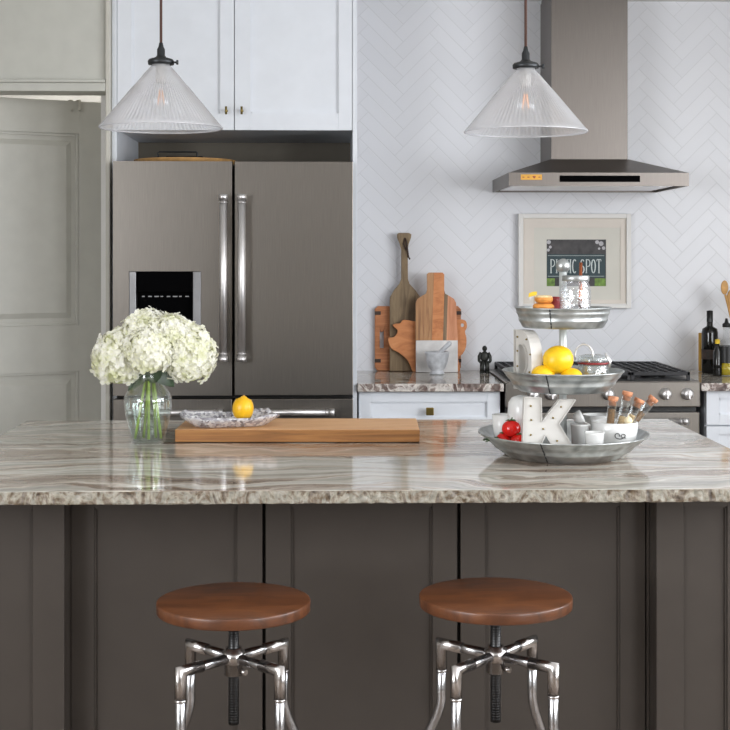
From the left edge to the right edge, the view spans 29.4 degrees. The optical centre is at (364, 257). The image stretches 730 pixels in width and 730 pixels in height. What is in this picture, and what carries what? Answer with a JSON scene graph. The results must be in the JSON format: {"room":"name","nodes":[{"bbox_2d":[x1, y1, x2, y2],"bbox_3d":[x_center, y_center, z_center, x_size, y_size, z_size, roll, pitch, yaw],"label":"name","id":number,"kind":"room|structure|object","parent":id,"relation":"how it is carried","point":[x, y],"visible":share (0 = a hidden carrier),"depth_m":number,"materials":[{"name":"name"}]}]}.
{"room":"kitchen","nodes":[
{"label":"kitchen","id":0,"kind":"room"},
{"bbox_2d":[0,95,100,102],"bbox_3d":[-1.948,0.144,7.103,1.861,2.512,0.100,0,0,-1],"label":"wall","id":1,"kind":"structure","parent":0,"point":[84,98],"depth_m":7.06,"materials":[{"name":"paint"}]},
{"bbox_2d":[0,0,105,95],"bbox_3d":[-1.914,0.144,5.374,1.843,2.512,0.120,0,0,-1],"label":"wall","id":2,"kind":"structure","parent":0,"point":[40,39],"depth_m":5.33,"materials":[{"name":"grey paint"}]},
{"bbox_2d":[0,97,100,434],"bbox_3d":[-1.413,0.370,5.641,0.800,2.040,0.109,0,0,-28],"label":"door","id":3,"kind":"structure","parent":2,"relation":"in","point":[50,152],"depth_m":5.72,"materials":[{"name":"grey paint"}]},
{"bbox_2d":[76,100,80,110],"bbox_3d":[-1.190,-0.630,5.779,0.012,0.050,0.070,0,0,-28],"label":"hook","id":4,"kind":"object","parent":3,"relation":"attached to","point":[79,101],"visible":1,"depth_m":5.76,"materials":[{"name":"beige paint"}]},
{"bbox_2d":[0,79,105,91],"bbox_3d":[-1.521,-0.659,5.306,1.059,0.044,0.034,0,0,-1],"label":"trim","id":5,"kind":"structure","parent":2,"relation":"attached to","point":[6,85],"depth_m":5.31,"materials":[{"name":"grey paint"}]},
{"bbox_2d":[101,96,105,420],"bbox_3d":[-1.027,0.144,6.271,0.059,2.512,1.610,0,0,-1],"label":"wall","id":6,"kind":"structure","parent":0,"point":[103,98],"depth_m":5.46,"materials":[{"name":"paint"}]},
{"bbox_2d":[106,0,111,420],"bbox_3d":[-0.985,0.144,5.389,0.016,2.512,0.145,0,0,-1],"label":"trim","id":7,"kind":"structure","parent":6,"relation":"attached to","point":[108,2],"depth_m":5.32,"materials":[{"name":"beige paint"}]},
{"bbox_2d":[357,0,729,370],"bbox_3d":[0.954,0.144,6.076,3.888,2.512,0.100,0,0,-1],"label":"wall","id":8,"kind":"structure","parent":0,"point":[426,69],"depth_m":6.02,"materials":[{"name":"white tile"}]},
{"bbox_2d":[518,214,630,307],"bbox_3d":[0.903,0.013,6.004,0.486,0.407,0.034,0,0,-1],"label":"picture frame","id":9,"kind":"object","parent":8,"relation":"attached to","point":[602,242],"visible":0.88,"depth_m":6.00,"materials":[{"name":"white wood"}]},
{"bbox_2d":[547,240,605,285],"bbox_3d":[0.911,0.021,6.007,0.268,0.214,0.003,0,0,-1],"label":"print","id":10,"kind":"object","parent":9,"relation":"attached to","point":[592,253],"depth_m":6.01,"materials":[{"name":"black paper"}]},
{"bbox_2d":[493,0,688,192],"bbox_3d":[0.914,-0.697,5.748,0.712,0.826,0.550,0,0,-1],"label":"range hood","id":11,"kind":"object","parent":8,"relation":"attached to","point":[584,43],"visible":1,"depth_m":5.72,"materials":[{"name":"silver metal"}]},
{"bbox_2d":[451,0,729,1],"bbox_3d":[0.068,-1.162,2.252,5.850,0.100,9.900,0,0,-1],"label":"ceiling","id":12,"kind":"structure","parent":0,"point":[451,0],"depth_m":6.01,"materials":[{"name":"paint"}]},
{"bbox_2d":[98,0,222,133],"bbox_3d":[-0.516,-0.719,3.520,0.312,0.784,0.312,0,0,13],"label":"pendant lamp","id":13,"kind":"object","parent":12,"relation":"hanging from","point":[160,61],"visible":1,"depth_m":3.51,"materials":[{"name":"clear glass"}]},
{"bbox_2d":[155,65,166,83],"bbox_3d":[-0.516,-0.465,3.520,0.028,0.045,0.028,0,0,-1],"label":"socket","id":14,"kind":"object","parent":13,"relation":"attached to","point":[160,69],"depth_m":3.51,"materials":[{"name":"white ceramic"}]},
{"bbox_2d":[464,0,587,137],"bbox_3d":[0.405,-0.714,3.510,0.312,0.795,0.312,0,0,-16],"label":"pendant lamp","id":15,"kind":"object","parent":12,"relation":"hanging from","point":[525,65],"visible":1,"depth_m":3.50,"materials":[{"name":"clear glass"}]},
{"bbox_2d":[520,69,530,87],"bbox_3d":[0.405,-0.454,3.510,0.028,0.045,0.028,0,0,-1],"label":"socket","id":16,"kind":"object","parent":15,"relation":"attached to","point":[525,74],"depth_m":3.50,"materials":[{"name":"white ceramic"}]},
{"bbox_3d":[0.068,1.450,2.252,5.850,0.100,9.900,0,0,-1],"label":"floor","id":17,"kind":"structure","parent":0,"visible":0},
{"bbox_2d":[113,161,352,420],"bbox_3d":[-0.506,0.517,5.568,0.908,1.766,0.723,0,0,-1],"label":"refrigerator","id":18,"kind":"object","parent":17,"relation":"on","point":[258,254],"visible":0.56,"depth_m":5.28,"materials":[{"name":"silver metal"}]},
{"bbox_2d":[134,151,234,164],"bbox_3d":[-0.727,-0.389,5.620,0.409,0.066,0.409,0,0,-1],"label":"serving tray","id":19,"kind":"object","parent":18,"relation":"on","point":[167,158],"visible":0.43,"depth_m":5.46,"materials":[{"name":"beige wood"}]},
{"bbox_2d":[156,582,310,729],"bbox_3d":[-0.263,1.042,2.785,0.372,0.716,0.372,0,0,-1],"label":"bar stool","id":20,"kind":"object","parent":17,"relation":"on","point":[232,607],"visible":1,"depth_m":2.76,"materials":[{"name":"brown wood"}]},
{"bbox_2d":[112,0,356,420],"bbox_3d":[-0.510,0.145,5.664,0.943,2.510,0.646,0,0,-1],"label":"tall cabinet","id":21,"kind":"object","parent":17,"relation":"on","point":[279,77],"visible":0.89,"depth_m":5.38,"materials":[{"name":"white paint"}]},
{"bbox_2d":[0,502,729,729],"bbox_3d":[-0.034,0.957,3.635,1.875,0.886,0.970,0,0,-1],"label":"kitchen island","id":22,"kind":"object","parent":17,"relation":"on","point":[643,643],"visible":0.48,"depth_m":3.22,"materials":[{"name":"brown paint"}]},
{"bbox_2d":[0,419,729,504],"bbox_3d":[-0.032,0.499,3.540,1.925,0.029,1.270,0,0,-1],"label":"island countertop","id":23,"kind":"structure","parent":22,"relation":"on","point":[42,462],"depth_m":3.16,"materials":[{"name":"stone"}]},
{"bbox_2d":[124,385,171,444],"bbox_3d":[-0.567,0.384,3.640,0.125,0.201,0.125,0,0,-1],"label":"glass vase","id":24,"kind":"object","parent":23,"relation":"on","point":[139,442],"visible":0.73,"depth_m":3.63,"materials":[{"name":"glass"}]},
{"bbox_2d":[89,326,146,438],"bbox_3d":[-0.640,0.325,3.637,0.156,0.296,0.151,0,0,-1],"label":"hydrangea","id":25,"kind":"object","parent":24,"relation":"in","point":[108,365],"visible":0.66,"depth_m":3.59,"materials":[{"name":"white plant"}]},
{"bbox_2d":[128,379,145,390],"bbox_3d":[-0.593,0.324,3.626,0.049,0.044,0.005,0,0,-8],"label":"leaf","id":26,"kind":"object","parent":24,"relation":"in","point":[138,382],"visible":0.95,"depth_m":3.62,"materials":[{"name":"green plant"}]},
{"bbox_2d":[120,306,168,437],"bbox_3d":[-0.569,0.299,3.663,0.186,0.347,0.177,0,0,-1],"label":"hydrangea","id":27,"kind":"object","parent":24,"relation":"in","point":[143,317],"visible":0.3,"depth_m":3.62,"materials":[{"name":"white plant"}]},
{"bbox_2d":[145,371,149,380],"bbox_3d":[-0.565,0.289,3.613,0.040,0.060,0.014,0,0,-1],"label":"hydrangea leaf","id":28,"kind":"object","parent":24,"relation":"in","point":[147,374],"visible":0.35,"depth_m":3.62,"materials":[{"name":"green plant"}]},
{"bbox_2d":[123,324,174,439],"bbox_3d":[-0.555,0.322,3.593,0.141,0.302,0.146,0,0,-1],"label":"hydrangea","id":29,"kind":"object","parent":24,"relation":"in","point":[150,351],"visible":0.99,"depth_m":3.55,"materials":[{"name":"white plant"}]},
{"bbox_2d":[149,370,161,382],"bbox_3d":[-0.547,0.300,3.616,0.036,0.052,0.011,0,0,18],"label":"leaf","id":30,"kind":"object","parent":24,"relation":"in","point":[154,377],"visible":0.58,"depth_m":3.62,"materials":[{"name":"green plant"}]},
{"bbox_2d":[157,370,173,386],"bbox_3d":[-0.527,0.304,3.620,0.070,0.060,0.008,0,0,15],"label":"leaf","id":31,"kind":"object","parent":24,"relation":"in","point":[163,380],"visible":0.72,"depth_m":3.62,"materials":[{"name":"green plant"}]},
{"bbox_2d":[152,312,192,437],"bbox_3d":[-0.501,0.306,3.639,0.126,0.332,0.127,0,0,-1],"label":"hydrangea","id":32,"kind":"object","parent":24,"relation":"in","point":[176,325],"visible":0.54,"depth_m":3.60,"materials":[{"name":"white plant"}]},
{"bbox_2d":[153,321,218,438],"bbox_3d":[-0.461,0.319,3.644,0.153,0.308,0.152,0,0,-42],"label":"hydrangea","id":33,"kind":"object","parent":24,"relation":"in","point":[195,358],"visible":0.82,"depth_m":3.59,"materials":[{"name":"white plant"}]},
{"bbox_2d":[175,418,419,441],"bbox_3d":[-0.177,0.467,3.784,0.643,0.032,0.262,0,0,0],"label":"chopping block","id":34,"kind":"object","parent":23,"relation":"on","point":[279,429],"visible":0.91,"depth_m":3.65,"materials":[{"name":"brown wood"}]},
{"bbox_2d":[179,408,278,427],"bbox_3d":[-0.365,0.430,3.740,0.256,0.039,0.168,0,0,-14],"label":"dish","id":35,"kind":"object","parent":34,"relation":"on","point":[260,416],"visible":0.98,"depth_m":3.69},
{"bbox_2d":[232,395,253,417],"bbox_3d":[-0.330,0.406,3.765,0.058,0.071,0.058,0,0,-1],"label":"lemon","id":36,"kind":"object","parent":35,"relation":"in","point":[243,407],"visible":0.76,"depth_m":3.74,"materials":[{"name":"yellow food"}]},
{"bbox_2d":[478,259,649,463],"bbox_3d":[0.488,0.243,3.430,0.435,0.483,0.487,0,0,-1],"label":"tray stand","id":37,"kind":"object","parent":23,"relation":"on","point":[564,318],"visible":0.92,"depth_m":3.32,"materials":[{"name":"metal"}]},
{"bbox_2d":[492,413,509,436],"bbox_3d":[0.342,0.424,3.460,0.052,0.071,0.052,0,0,-1],"label":"ceramic cup","id":38,"kind":"object","parent":37,"relation":"on","point":[498,419],"visible":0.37,"depth_m":3.44,"materials":[{"name":"white ceramic"}]},
{"bbox_2d":[497,432,510,439],"bbox_3d":[0.340,0.442,3.400,0.041,0.042,0.041,0,0,-1],"label":"tomato","id":39,"kind":"object","parent":37,"relation":"on","point":[501,435],"visible":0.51,"depth_m":3.38,"materials":[{"name":"red plant"}]},
{"bbox_2d":[502,417,520,436],"bbox_3d":[0.356,0.411,3.385,0.047,0.048,0.047,0,0,-1],"label":"tomato","id":40,"kind":"object","parent":39,"relation":"on","point":[511,427],"visible":1,"depth_m":3.37,"materials":[{"name":"red plant"}]},
{"bbox_2d":[511,432,521,441],"bbox_3d":[0.372,0.441,3.375,0.039,0.040,0.039,0,0,-1],"label":"tomato","id":41,"kind":"object","parent":37,"relation":"on","point":[517,437],"visible":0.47,"depth_m":3.36,"materials":[{"name":"red plant"}]},
{"bbox_2d":[508,395,527,432],"bbox_3d":[0.391,0.410,3.455,0.074,0.140,0.074,0,0,-1],"label":"ceramic jar","id":42,"kind":"object","parent":37,"relation":"on","point":[515,404],"visible":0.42,"depth_m":3.43,"materials":[{"name":"white ceramic"}]},
{"bbox_2d":[514,329,542,388],"bbox_3d":[0.398,0.248,3.401,0.034,0.145,0.072,0,0,-30],"label":"marquee letter","id":43,"kind":"object","parent":37,"relation":"on","point":[527,345],"visible":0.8,"depth_m":3.39,"materials":[{"name":"white paint"}]},
{"bbox_2d":[529,292,536,299],"bbox_3d":[0.409,0.124,3.395,0.021,0.084,0.002,0,0,-1],"label":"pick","id":44,"kind":"object","parent":37,"relation":"on","point":[532,294],"visible":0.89,"depth_m":3.39,"materials":[{"name":"yellow wood"}]},
{"bbox_2d":[531,365,554,374],"bbox_3d":[0.430,0.288,3.372,0.061,0.057,0.059,0,0,-1],"label":"lemon","id":45,"kind":"object","parent":37,"relation":"on","point":[542,369],"visible":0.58,"depth_m":3.35,"materials":[{"name":"yellow food"}]},
{"bbox_2d":[543,346,573,373],"bbox_3d":[0.469,0.247,3.378,0.076,0.069,0.069,0,0,-1],"label":"lemon","id":46,"kind":"object","parent":45,"relation":"on","point":[558,359],"visible":1,"depth_m":3.35,"materials":[{"name":"yellow food"}]},
{"bbox_2d":[521,396,575,443],"bbox_3d":[0.437,0.396,3.314,0.129,0.133,0.028,0,0,-1],"label":"marquee letter","id":47,"kind":"object","parent":37,"relation":"on","point":[535,428],"visible":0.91,"depth_m":3.31,"materials":[{"name":"white paint"}]},
{"bbox_2d":[551,296,559,308],"bbox_3d":[0.465,0.130,3.410,0.026,0.073,0.026,0,0,-1],"label":"jam jar","id":48,"kind":"object","parent":37,"relation":"on","point":[556,300],"visible":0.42,"depth_m":3.40,"materials":[{"name":"red glass"}]},
{"bbox_2d":[515,305,611,328],"bbox_3d":[0.488,0.146,3.430,0.237,0.050,0.237,0,0,-1],"label":"tray","id":49,"kind":"object","parent":37,"relation":"on","point":[568,316],"depth_m":3.34,"materials":[{"name":"grey metal"}]},
{"bbox_2d":[502,365,624,394],"bbox_3d":[0.488,0.301,3.430,0.299,0.050,0.299,0,0,-1],"label":"tray","id":50,"kind":"object","parent":37,"relation":"on","point":[559,384],"depth_m":3.32,"materials":[{"name":"grey metal"}]},
{"bbox_2d":[478,421,649,463],"bbox_3d":[0.488,0.456,3.430,0.417,0.056,0.471,0,0,-1],"label":"tray","id":51,"kind":"object","parent":37,"relation":"on","point":[545,452],"depth_m":3.26,"materials":[{"name":"grey metal"}]},
{"bbox_2d":[561,368,581,374],"bbox_3d":[0.499,0.292,3.362,0.057,0.053,0.054,0,0,-1],"label":"lemon","id":52,"kind":"object","parent":37,"relation":"on","point":[571,371],"visible":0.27,"depth_m":3.35,"materials":[{"name":"yellow food"}]},
{"bbox_2d":[560,275,590,306],"bbox_3d":[0.511,0.104,3.374,0.074,0.124,0.076,0,0,-1],"label":"mason jar","id":53,"kind":"object","parent":37,"relation":"on","point":[564,277],"visible":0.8,"depth_m":3.35,"materials":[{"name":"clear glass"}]},
{"bbox_2d":[578,262,582,308],"bbox_3d":[0.521,0.086,3.370,0.008,0.150,0.020,0,0,25],"label":"straw","id":54,"kind":"object","parent":53,"relation":"in","point":[580,263],"visible":0.71,"depth_m":3.37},
{"bbox_2d":[570,423,588,443],"bbox_3d":[0.526,0.443,3.405,0.047,0.075,0.047,0,0,-1],"label":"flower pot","id":55,"kind":"object","parent":37,"relation":"on","point":[578,430],"visible":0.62,"depth_m":3.39,"materials":[{"name":"white ceramic"}]},
{"bbox_2d":[573,410,590,426],"bbox_3d":[0.528,0.391,3.401,0.033,0.040,0.041,0,0,-39],"label":"measuring cup","id":56,"kind":"object","parent":55,"relation":"on","point":[578,417],"visible":1,"depth_m":3.39,"materials":[{"name":"white ceramic"}]},
{"bbox_2d":[574,343,610,374],"bbox_3d":[0.562,0.266,3.430,0.079,0.110,0.079,0,0,-22],"label":"jar","id":57,"kind":"object","parent":37,"relation":"on","point":[578,346],"visible":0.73,"depth_m":3.43,"materials":[{"name":"clear glass"}]},
{"bbox_2d":[585,431,603,443],"bbox_3d":[0.545,0.441,3.305,0.047,0.055,0.047,0,0,-1],"label":"ramekin","id":58,"kind":"object","parent":37,"relation":"on","point":[591,437],"visible":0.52,"depth_m":3.29,"materials":[{"name":"white ceramic"}]},
{"bbox_2d":[582,413,607,430],"bbox_3d":[0.585,0.431,3.502,0.075,0.076,0.075,0,0,-1],"label":"bowl","id":59,"kind":"object","parent":37,"relation":"on","point":[588,417],"visible":0.17,"depth_m":3.48,"materials":[{"name":"white ceramic"}]},
{"bbox_2d":[591,419,637,443],"bbox_3d":[0.610,0.434,3.405,0.114,0.070,0.114,0,0,-1],"label":"bowl","id":60,"kind":"object","parent":37,"relation":"on","point":[613,433],"visible":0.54,"depth_m":3.36,"materials":[{"name":"white ceramic"}]},
{"bbox_2d":[606,396,618,423],"bbox_3d":[0.599,0.390,3.385,0.036,0.110,0.026,0,0,-1],"label":"tube","id":61,"kind":"object","parent":60,"relation":"in","point":[612,400],"visible":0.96,"depth_m":3.38,"materials":[{"name":"clear glass"}]},
{"bbox_2d":[617,390,632,423],"bbox_3d":[0.631,0.385,3.400,0.048,0.124,0.026,0,0,-1],"label":"tube","id":62,"kind":"object","parent":60,"relation":"in","point":[627,395],"visible":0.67,"depth_m":3.39,"materials":[{"name":"clear glass"}]},
{"bbox_2d":[624,415,632,423],"bbox_3d":[0.638,0.391,3.372,0.021,0.023,0.021,0,0,-1],"label":"garlic clove","id":63,"kind":"object","parent":60,"relation":"in","point":[628,419],"visible":1,"depth_m":3.37,"materials":[{"name":"beige food"}]},
{"bbox_2d":[628,397,644,422],"bbox_3d":[0.655,0.393,3.424,0.064,0.103,0.026,0,0,-1],"label":"tube","id":64,"kind":"object","parent":60,"relation":"in","point":[638,402],"visible":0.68,"depth_m":3.42,"materials":[{"name":"clear glass"}]},
{"bbox_2d":[634,394,657,422],"bbox_3d":[0.682,0.389,3.449,0.089,0.102,0.026,0,0,-1],"label":"tube","id":65,"kind":"object","parent":60,"relation":"in","point":[651,400],"visible":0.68,"depth_m":3.44,"materials":[{"name":"clear glass"}]},
{"bbox_3d":[0.435,0.157,3.388,0.052,0.018,0.052,0,0,-1],"label":"doughnut","id":66,"kind":"object","parent":37,"relation":"on","visible":0},
{"bbox_3d":[0.437,0.138,3.389,0.052,0.018,0.052,0,0,-1],"label":"doughnut","id":67,"kind":"object","parent":66,"relation":"on","visible":0},
{"bbox_2d":[533,303,553,308],"bbox_3d":[0.434,0.119,3.388,0.053,0.018,0.053,0,0,-1],"label":"doughnut","id":68,"kind":"object","parent":67,"relation":"on","point":[536,305],"visible":0.63,"depth_m":3.37,"materials":[{"name":"orange food"}]},
{"bbox_2d":[535,295,552,302],"bbox_3d":[0.435,0.100,3.387,0.045,0.019,0.045,0,0,-1],"label":"doughnut","id":69,"kind":"object","parent":68,"relation":"on","point":[539,298],"visible":1,"depth_m":3.37,"materials":[{"name":"orange food"}]},
{"bbox_2d":[357,392,499,419],"bbox_3d":[0.244,0.959,5.692,0.552,0.883,0.628,0,0,-1],"label":"base cabinet","id":70,"kind":"object","parent":17,"relation":"on","point":[418,405],"visible":0.22,"depth_m":5.41,"materials":[{"name":"white paint"}]},
{"bbox_2d":[357,370,503,391],"bbox_3d":[0.246,0.500,5.687,0.566,0.031,0.638,0,0,-1],"label":"countertop","id":71,"kind":"structure","parent":70,"relation":"on","point":[464,380],"depth_m":5.42,"materials":[{"name":"stone"}]},
{"bbox_2d":[390,233,419,370],"bbox_3d":[0.172,0.188,5.955,0.133,0.592,0.032,0,0,-1],"label":"cutting board","id":72,"kind":"object","parent":71,"relation":"on","point":[403,299],"visible":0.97,"depth_m":5.95,"materials":[{"name":"brown wood"}]},
{"bbox_2d":[375,306,460,370],"bbox_3d":[0.228,0.346,5.990,0.372,0.277,0.021,0,0,-1],"label":"cutting board","id":73,"kind":"object","parent":71,"relation":"on","point":[382,313],"visible":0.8,"depth_m":5.98,"materials":[{"name":"brown wood"}]},
{"bbox_2d":[388,319,466,371],"bbox_3d":[0.266,0.373,5.931,0.337,0.223,0.014,0,0,-1],"label":"cutting board","id":74,"kind":"object","parent":71,"relation":"on","point":[403,342],"visible":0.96,"depth_m":5.92,"materials":[{"name":"orange wood"}]},
{"bbox_2d":[424,351,448,374],"bbox_3d":[0.300,0.437,5.800,0.105,0.094,0.105,0,0,-1],"label":"mortar","id":75,"kind":"object","parent":71,"relation":"on","point":[436,361],"visible":1,"depth_m":5.77,"materials":[{"name":"grey stone"}]},
{"bbox_2d":[438,341,451,351],"bbox_3d":[0.317,0.394,5.800,0.091,0.097,0.026,0,0,-1],"label":"pestle","id":76,"kind":"object","parent":75,"relation":"in","point":[448,344],"visible":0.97,"depth_m":5.79,"materials":[{"name":"grey stone"}]},
{"bbox_2d":[416,273,457,371],"bbox_3d":[0.304,0.273,5.904,0.178,0.422,0.018,0,0,-1],"label":"cutting board","id":77,"kind":"object","parent":71,"relation":"on","point":[436,315],"visible":0.97,"depth_m":5.89,"materials":[{"name":"brown wood"}]},
{"bbox_2d":[478,346,491,372],"bbox_3d":[0.504,0.427,5.857,0.061,0.116,0.029,0,0,-1],"label":"figurine","id":78,"kind":"object","parent":71,"relation":"on","point":[483,357],"visible":1,"depth_m":5.85,"materials":[{"name":"black metal"}]},
{"bbox_2d":[419,577,572,729],"bbox_3d":[0.263,1.038,2.800,0.372,0.723,0.372,0,0,-5],"label":"bar stool","id":79,"kind":"object","parent":17,"relation":"on","point":[495,602],"visible":1,"depth_m":2.78,"materials":[{"name":"brown wood"}]},
{"bbox_2d":[489,361,699,433],"bbox_3d":[0.914,0.922,5.666,0.762,0.956,0.688,0,0,-1],"label":"gas range","id":80,"kind":"object","parent":17,"relation":"on","point":[677,395],"visible":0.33,"depth_m":5.39,"materials":[{"name":"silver metal"}]},
{"bbox_2d":[489,369,698,383],"bbox_3d":[0.913,0.483,5.707,0.762,0.009,0.605,0,0,-1],"label":"cooktop","id":81,"kind":"object","parent":80,"relation":"in","point":[498,374],"depth_m":5.44,"materials":[{"name":"silver metal"}]},
{"bbox_2d":[696,391,729,447],"bbox_3d":[2.064,0.959,5.738,1.479,0.883,0.628,0,0,-1],"label":"base cabinet","id":82,"kind":"object","parent":17,"relation":"on","point":[714,409],"visible":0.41,"depth_m":5.44,"materials":[{"name":"white paint"}]},
{"bbox_2d":[685,370,729,390],"bbox_3d":[2.050,0.500,5.732,1.509,0.031,0.638,0,0,-1],"label":"countertop","id":83,"kind":"structure","parent":82,"relation":"on","point":[708,382],"depth_m":5.47,"materials":[{"name":"stone"}]},
{"bbox_2d":[698,333,701,370],"bbox_3d":[1.451,0.402,5.950,0.050,0.164,0.016,0,0,-1],"label":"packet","id":84,"kind":"object","parent":83,"relation":"on","point":[699,334],"visible":0.44,"depth_m":5.94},
{"bbox_2d":[701,310,717,373],"bbox_3d":[1.452,0.352,5.860,0.069,0.264,0.069,0,0,-1],"label":"oil bottle","id":85,"kind":"object","parent":83,"relation":"on","point":[709,333],"visible":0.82,"depth_m":5.83,"materials":[{"name":"black glass"}]},
{"bbox_2d":[713,339,721,375],"bbox_3d":[1.448,0.408,5.720,0.036,0.151,0.036,0,0,-1],"label":"vinegar bottle","id":86,"kind":"object","parent":83,"relation":"on","point":[717,353],"visible":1,"depth_m":5.71,"materials":[{"name":"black glass"}]},
{"bbox_2d":[719,318,729,375],"bbox_3d":[1.491,0.366,5.740,0.077,0.235,0.077,0,0,-1],"label":"oil bottle","id":87,"kind":"object","parent":83,"relation":"on","point":[725,349],"visible":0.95,"depth_m":5.71,"materials":[{"name":"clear glass"}]},
{"bbox_3d":[1.591,0.406,5.860,0.104,0.155,0.104,0,0,-1],"label":"utensil crock","id":88,"kind":"object","parent":83,"relation":"on","visible":0},
{"bbox_2d":[721,280,729,315],"bbox_3d":[1.545,0.280,5.849,0.102,0.371,0.010,0,0,-1],"label":"wooden spoon","id":89,"kind":"object","parent":88,"relation":"in","point":[724,285],"visible":1,"depth_m":5.84,"materials":[{"name":"beige wood"}]},
{"bbox_2d":[727,290,729,306],"bbox_3d":[1.562,0.297,5.867,0.078,0.336,0.010,0,0,-1],"label":"wooden spatula","id":90,"kind":"object","parent":88,"relation":"in","point":[728,294],"visible":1,"depth_m":5.86,"materials":[{"name":"beige wood"}]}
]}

